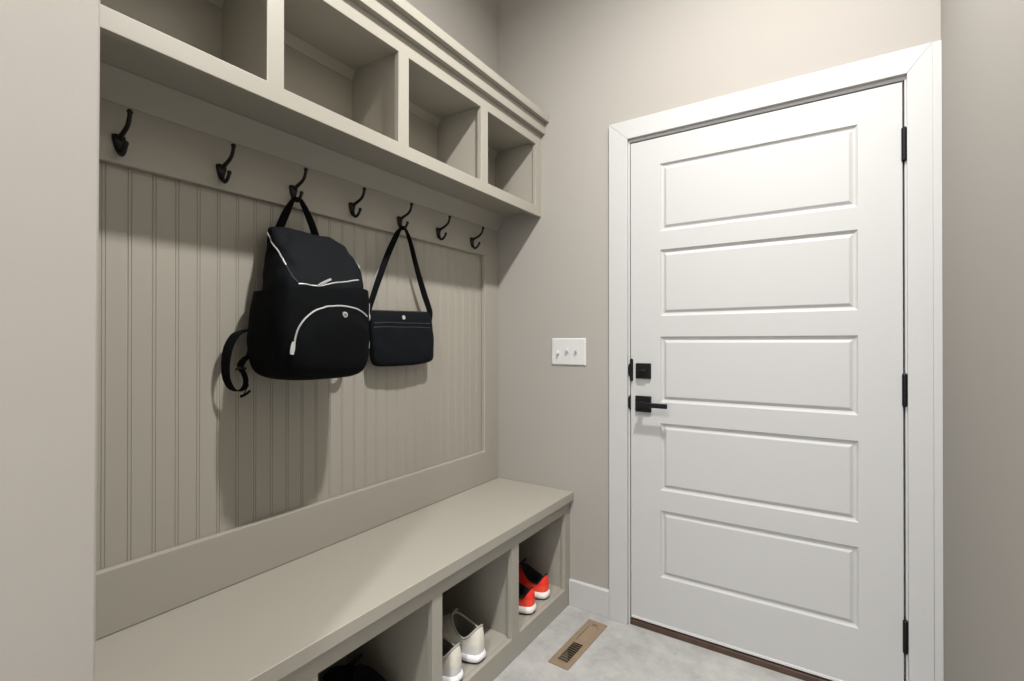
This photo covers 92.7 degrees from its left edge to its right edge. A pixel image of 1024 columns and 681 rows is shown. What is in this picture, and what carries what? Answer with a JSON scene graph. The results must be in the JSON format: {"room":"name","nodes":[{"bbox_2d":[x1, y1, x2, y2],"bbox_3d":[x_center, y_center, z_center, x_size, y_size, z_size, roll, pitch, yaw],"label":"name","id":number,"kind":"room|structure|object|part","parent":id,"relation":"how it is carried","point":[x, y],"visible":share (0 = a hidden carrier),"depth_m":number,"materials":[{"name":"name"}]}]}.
{"room":"mudroom","nodes":[
{"label":"mudroom","id":0,"kind":"room"},
{"bbox_2d":[0,0,99,680],"bbox_3d":[-1.278,-0.348,0.199,0.843,3.130,1.533,0,0,33],"label":"wall","id":1,"kind":"structure","parent":0,"point":[50,49],"depth_m":0.56,"materials":[{"name":"grey paint"}]},
{"bbox_2d":[406,0,497,73],"bbox_3d":[-0.650,-0.343,1.773,0.175,3.130,1.844,0,0,33],"label":"wall","id":2,"kind":"structure","parent":0,"point":[473,24],"depth_m":2.31,"materials":[{"name":"grey paint"}]},
{"bbox_2d":[95,98,497,640],"bbox_3d":[-0.583,0.060,1.741,0.034,1.275,1.820,0,0,33],"label":"beadboard panel","id":3,"kind":"object","parent":2,"relation":"attached to","point":[203,488],"visible":0.67,"depth_m":1.42,"materials":[{"name":"grey paint"}]},
{"bbox_2d":[111,109,132,156],"bbox_3d":[-0.910,-0.485,1.145,0.075,0.100,0.028,0,0,33],"label":"coat hook","id":4,"kind":"object","parent":3,"relation":"attached to","point":[119,141],"visible":1,"depth_m":1.15,"materials":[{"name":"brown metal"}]},
{"bbox_3d":[-0.935,-0.469,1.162,0.010,0.047,0.028,0,0,33],"label":"plate","id":5,"kind":"part","parent":4,"relation":"part of","materials":[{"name":"brown metal"}]},
{"bbox_2d":[216,143,235,183],"bbox_3d":[-0.782,-0.484,1.341,0.075,0.100,0.028,0,0,33],"label":"coat hook","id":6,"kind":"object","parent":3,"relation":"attached to","point":[221,169],"visible":1,"depth_m":1.34,"materials":[{"name":"brown metal"}]},
{"bbox_3d":[-0.807,-0.468,1.358,0.010,0.047,0.028,0,0,33],"label":"plate","id":7,"kind":"part","parent":6,"relation":"part of","materials":[{"name":"brown metal"}]},
{"bbox_2d":[289,167,307,202],"bbox_3d":[-0.662,-0.483,1.524,0.075,0.100,0.028,0,0,33],"label":"coat hook","id":8,"kind":"object","parent":3,"relation":"attached to","point":[293,189],"visible":0.96,"depth_m":1.52,"materials":[{"name":"brown metal"}]},
{"bbox_3d":[-0.688,-0.467,1.540,0.010,0.047,0.028,0,0,33],"label":"plate","id":9,"kind":"part","parent":8,"relation":"part of","materials":[{"name":"brown metal"}]},
{"bbox_2d":[221,197,369,397],"bbox_3d":[-0.596,-0.144,1.466,0.238,0.613,0.424,0,0,33],"label":"backpack","id":10,"kind":"object","parent":8,"relation":"hanging from","point":[309,318],"visible":1,"depth_m":1.38,"materials":[{"name":"black fabric"}]},
{"bbox_3d":[-0.584,0.020,1.300,0.006,0.036,0.016,0,0,33],"label":"zipper pull","id":11,"kind":"part","parent":10,"relation":"part of","materials":[{"name":"silver metal"}]},
{"bbox_3d":[-0.674,-0.386,1.524,0.027,0.128,0.147,0,0,36],"label":"handle","id":12,"kind":"part","parent":10,"relation":"part of","materials":[{"name":"black fabric"}]},
{"bbox_3d":[-0.543,-0.168,1.411,0.004,0.028,0.045,0,0,41],"label":"zipper pull","id":13,"kind":"part","parent":10,"relation":"part of","materials":[{"name":"silver metal"}]},
{"bbox_2d":[349,187,365,217],"bbox_3d":[-0.539,-0.483,1.713,0.075,0.100,0.028,0,0,33],"label":"coat hook","id":14,"kind":"object","parent":3,"relation":"attached to","point":[352,206],"visible":1,"depth_m":1.72,"materials":[{"name":"brown metal"}]},
{"bbox_3d":[-0.565,-0.467,1.730,0.010,0.047,0.028,0,0,33],"label":"plate","id":15,"kind":"part","parent":14,"relation":"part of","materials":[{"name":"brown metal"}]},
{"bbox_2d":[397,203,412,229],"bbox_3d":[-0.414,-0.482,1.904,0.075,0.100,0.028,0,0,33],"label":"coat hook","id":16,"kind":"object","parent":3,"relation":"attached to","point":[399,219],"visible":0.97,"depth_m":1.90,"materials":[{"name":"brown metal"}]},
{"bbox_3d":[-0.440,-0.466,1.921,0.010,0.047,0.028,0,0,33],"label":"plate","id":17,"kind":"part","parent":16,"relation":"part of","materials":[{"name":"brown metal"}]},
{"bbox_2d":[369,226,433,366],"bbox_3d":[-0.427,-0.175,1.899,0.046,0.547,0.344,0,0,33],"label":"crossbody bag","id":18,"kind":"object","parent":16,"relation":"hanging from","point":[397,338],"visible":0.94,"depth_m":1.87,"materials":[{"name":"black fabric"}]},
{"bbox_2d":[436,215,450,239],"bbox_3d":[-0.291,-0.481,2.093,0.075,0.100,0.028,0,0,33],"label":"coat hook","id":19,"kind":"object","parent":3,"relation":"attached to","point":[438,230],"visible":1,"depth_m":2.09,"materials":[{"name":"brown metal"}]},
{"bbox_2d":[470,227,483,248],"bbox_3d":[-0.161,-0.481,2.292,0.075,0.100,0.028,0,0,33],"label":"coat hook","id":20,"kind":"object","parent":3,"relation":"attached to","point":[481,233],"visible":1,"depth_m":2.29,"materials":[{"name":"brown metal"}]},
{"bbox_2d":[100,0,548,230],"bbox_3d":[-0.445,-0.821,1.655,0.296,0.518,1.820,0,0,33],"label":"cubby shelf","id":21,"kind":"object","parent":2,"relation":"attached to","point":[373,94],"visible":1,"depth_m":1.55,"materials":[{"name":"grey paint"}]},
{"bbox_3d":[-0.915,-0.934,1.168,0.020,0.032,0.430,0,0,33],"label":"cove trim","id":22,"kind":"part","parent":21,"relation":"part of","materials":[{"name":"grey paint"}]},
{"bbox_3d":[-0.550,-0.596,1.723,0.042,0.068,1.820,0,0,33],"label":"cove trim","id":23,"kind":"part","parent":21,"relation":"part of","materials":[{"name":"grey paint"}]},
{"bbox_3d":[-0.671,-0.932,1.541,0.020,0.032,0.422,0,0,33],"label":"cove trim","id":24,"kind":"part","parent":21,"relation":"part of","materials":[{"name":"grey paint"}]},
{"bbox_3d":[-0.429,-0.931,1.913,0.020,0.032,0.426,0,0,33],"label":"cove trim","id":25,"kind":"part","parent":21,"relation":"part of","materials":[{"name":"grey paint"}]},
{"bbox_3d":[-0.190,-0.930,2.279,0.020,0.032,0.409,0,0,33],"label":"cove trim","id":26,"kind":"part","parent":21,"relation":"part of","materials":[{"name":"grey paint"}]},
{"bbox_3d":[0.019,-0.792,2.413,0.223,0.305,0.043,0,0,33],"label":"panel","id":27,"kind":"part","parent":21,"relation":"part of","materials":[{"name":"grey paint"}]},
{"bbox_2d":[493,605,803,680],"bbox_3d":[-0.853,1.243,-0.761,6.600,0.060,6.800,0,0,33],"label":"floor","id":28,"kind":"structure","parent":0,"point":[621,652],"depth_m":1.87,"materials":[{"name":"grey tile"}]},
{"bbox_2d":[95,478,573,680],"bbox_3d":[-0.399,0.959,1.618,0.450,0.525,1.820,0,0,33],"label":"storage bench","id":29,"kind":"object","parent":28,"relation":"on","point":[383,593],"visible":0.96,"depth_m":1.50,"materials":[{"name":"grey paint"}]},
{"bbox_3d":[-0.583,0.936,1.738,0.010,0.401,1.820,0,0,33],"label":"panel","id":30,"kind":"part","parent":29,"relation":"part of","materials":[{"name":"grey paint"}]},
{"bbox_2d":[323,653,385,680],"bbox_3d":[-0.496,1.062,1.546,0.291,0.149,0.132,0,0,35],"label":"sneaker","id":31,"kind":"object","parent":29,"relation":"on","point":[348,672],"visible":1,"depth_m":1.55,"materials":[{"name":"black fabric"}]},
{"bbox_3d":[-0.236,0.978,1.512,0.019,0.486,1.820,0,0,33],"label":"frame","id":32,"kind":"part","parent":29,"relation":"part of","materials":[{"name":"grey paint"}]},
{"bbox_3d":[-0.416,1.147,1.628,0.409,0.019,1.820,0,0,33],"label":"panel","id":33,"kind":"part","parent":29,"relation":"part of","materials":[{"name":"grey paint"}]},
{"bbox_2d":[442,635,463,680],"bbox_3d":[-0.294,1.062,1.690,0.291,0.149,0.132,0,0,31],"label":"sneaker","id":34,"kind":"object","parent":29,"relation":"on","point":[452,670],"visible":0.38,"depth_m":1.61,"materials":[{"name":"white"}]},
{"bbox_2d":[442,608,485,663],"bbox_3d":[-0.220,1.063,1.807,0.291,0.149,0.132,0,0,35],"label":"sneaker","id":35,"kind":"object","parent":29,"relation":"on","point":[456,627],"visible":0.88,"depth_m":1.74,"materials":[{"name":"grey"}]},
{"bbox_2d":[519,582,536,614],"bbox_3d":[-0.024,1.064,2.105,0.281,0.149,0.128,0,0,31],"label":"sneaker","id":36,"kind":"object","parent":29,"relation":"on","point":[527,605],"visible":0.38,"depth_m":2.02,"materials":[{"name":"red fabric"}]},
{"bbox_2d":[519,558,549,599],"bbox_3d":[0.047,1.064,2.228,0.281,0.149,0.128,0,0,35],"label":"sneaker","id":37,"kind":"object","parent":29,"relation":"on","point":[529,577],"visible":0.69,"depth_m":2.16,"materials":[{"name":"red fabric"}]},
{"bbox_3d":[0.076,0.939,2.372,0.399,0.401,0.038,0,0,33],"label":"panel","id":38,"kind":"part","parent":29,"relation":"part of","materials":[{"name":"grey paint"}]},
{"bbox_2d":[548,619,606,669],"bbox_3d":[0.272,1.321,1.972,0.087,0.208,0.348,0,0,35],"label":"floor vent","id":39,"kind":"object","parent":28,"relation":"in","point":[587,634],"visible":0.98,"depth_m":1.97,"materials":[{"name":"beige metal"}]},
{"bbox_2d":[557,643,581,662],"bbox_3d":[0.229,1.224,1.911,0.043,0.008,0.128,0,0,35],"label":"grille","id":40,"kind":"object","parent":39,"relation":"attached to","point":[568,645],"depth_m":1.91,"materials":[{"name":"beige metal"}]},
{"bbox_2d":[576,626,597,642],"bbox_3d":[0.313,1.224,2.029,0.043,0.005,0.121,0,0,35],"label":"grille","id":41,"kind":"object","parent":39,"relation":"attached to","point":[586,634],"depth_m":2.03,"materials":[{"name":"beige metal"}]},
{"bbox_2d":[630,617,831,680],"bbox_3d":[0.936,1.200,1.908,0.932,0.045,0.134,0,0,33],"label":"threshold","id":42,"kind":"object","parent":28,"relation":"on","point":[774,666],"visible":0.31,"depth_m":1.89,"materials":[{"name":"brown wood"}]},
{"bbox_2d":[498,0,940,588],"bbox_3d":[0.611,-0.341,2.129,1.896,3.130,0.130,0,0,33],"label":"wall","id":43,"kind":"structure","parent":0,"point":[591,66],"depth_m":2.22,"materials":[{"name":"grey paint"}]},
{"bbox_2d":[552,338,585,365],"bbox_3d":[0.260,0.052,2.267,0.176,0.125,0.020,0,0,33],"label":"light switch","id":44,"kind":"object","parent":43,"relation":"attached to","point":[565,351],"visible":1,"depth_m":2.27,"materials":[{"name":"grey plastic"}]},
{"bbox_2d":[569,578,608,617],"bbox_3d":[0.349,1.164,2.208,0.197,0.121,0.014,0,0,33],"label":"baseboard","id":45,"kind":"structure","parent":43,"relation":"attached to","point":[588,597],"depth_m":2.20,"materials":[{"name":"grey paint"}]},
{"bbox_2d":[631,82,907,680],"bbox_3d":[0.902,0.169,1.850,0.935,2.043,0.102,0,0,33],"label":"door","id":46,"kind":"structure","parent":43,"relation":"in","point":[769,385],"depth_m":1.82,"materials":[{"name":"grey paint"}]},
{"bbox_3d":[0.583,0.267,2.025,0.128,0.023,0.046,0,0,33],"label":"lever","id":47,"kind":"part","parent":46,"relation":"part of","materials":[{"name":"black metal"}]},
{"bbox_3d":[0.916,-0.600,1.879,0.675,0.282,0.041,0,0,33],"label":"panel","id":48,"kind":"part","parent":46,"relation":"part of","materials":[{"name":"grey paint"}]},
{"bbox_3d":[0.916,-0.242,1.877,0.675,0.276,0.041,0,0,33],"label":"panel","id":49,"kind":"part","parent":46,"relation":"part of","materials":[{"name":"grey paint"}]},
{"bbox_3d":[0.916,0.120,1.876,0.675,0.273,0.041,0,0,33],"label":"panel","id":50,"kind":"part","parent":46,"relation":"part of","materials":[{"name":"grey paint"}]},
{"bbox_3d":[0.916,0.485,1.875,0.675,0.279,0.041,0,0,33],"label":"panel","id":51,"kind":"part","parent":46,"relation":"part of","materials":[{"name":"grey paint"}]},
{"bbox_3d":[0.916,0.849,1.873,0.675,0.278,0.041,0,0,33],"label":"panel","id":52,"kind":"part","parent":46,"relation":"part of","materials":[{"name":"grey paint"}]},
{"bbox_2d":[609,40,943,680],"bbox_3d":[0.933,0.136,1.905,1.114,2.174,0.148,0,0,33],"label":"door frame","id":53,"kind":"structure","parent":43,"relation":"attached to","point":[918,68],"depth_m":1.58,"materials":[{"name":"grey paint"}]},
{"bbox_3d":[0.466,0.137,2.133,0.084,2.174,0.018,0,0,33],"label":"casing","id":54,"kind":"part","parent":53,"relation":"part of","materials":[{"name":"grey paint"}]},
{"bbox_3d":[0.507,0.267,2.109,0.014,0.064,0.006,0,0,33],"label":"strike plate","id":55,"kind":"part","parent":53,"relation":"part of","materials":[{"name":"black metal"}]},
{"bbox_3d":[0.512,0.127,2.106,0.022,0.098,0.006,0,0,33],"label":"strike plate","id":56,"kind":"part","parent":53,"relation":"part of","materials":[{"name":"black metal"}]},
{"bbox_3d":[0.888,-0.911,1.861,1.091,0.081,0.018,0,0,33],"label":"head casing","id":57,"kind":"part","parent":53,"relation":"part of","materials":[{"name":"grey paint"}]},
{"bbox_3d":[1.319,0.135,1.576,0.064,2.173,0.018,0,0,33],"label":"casing","id":58,"kind":"part","parent":53,"relation":"part of","materials":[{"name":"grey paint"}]},
{"bbox_2d":[941,0,1023,680],"bbox_3d":[0.539,-0.348,0.175,0.120,3.130,3.480,0,0,33],"label":"wall","id":59,"kind":"structure","parent":0,"point":[983,40],"depth_m":1.14,"materials":[{"name":"grey paint"}]}
]}

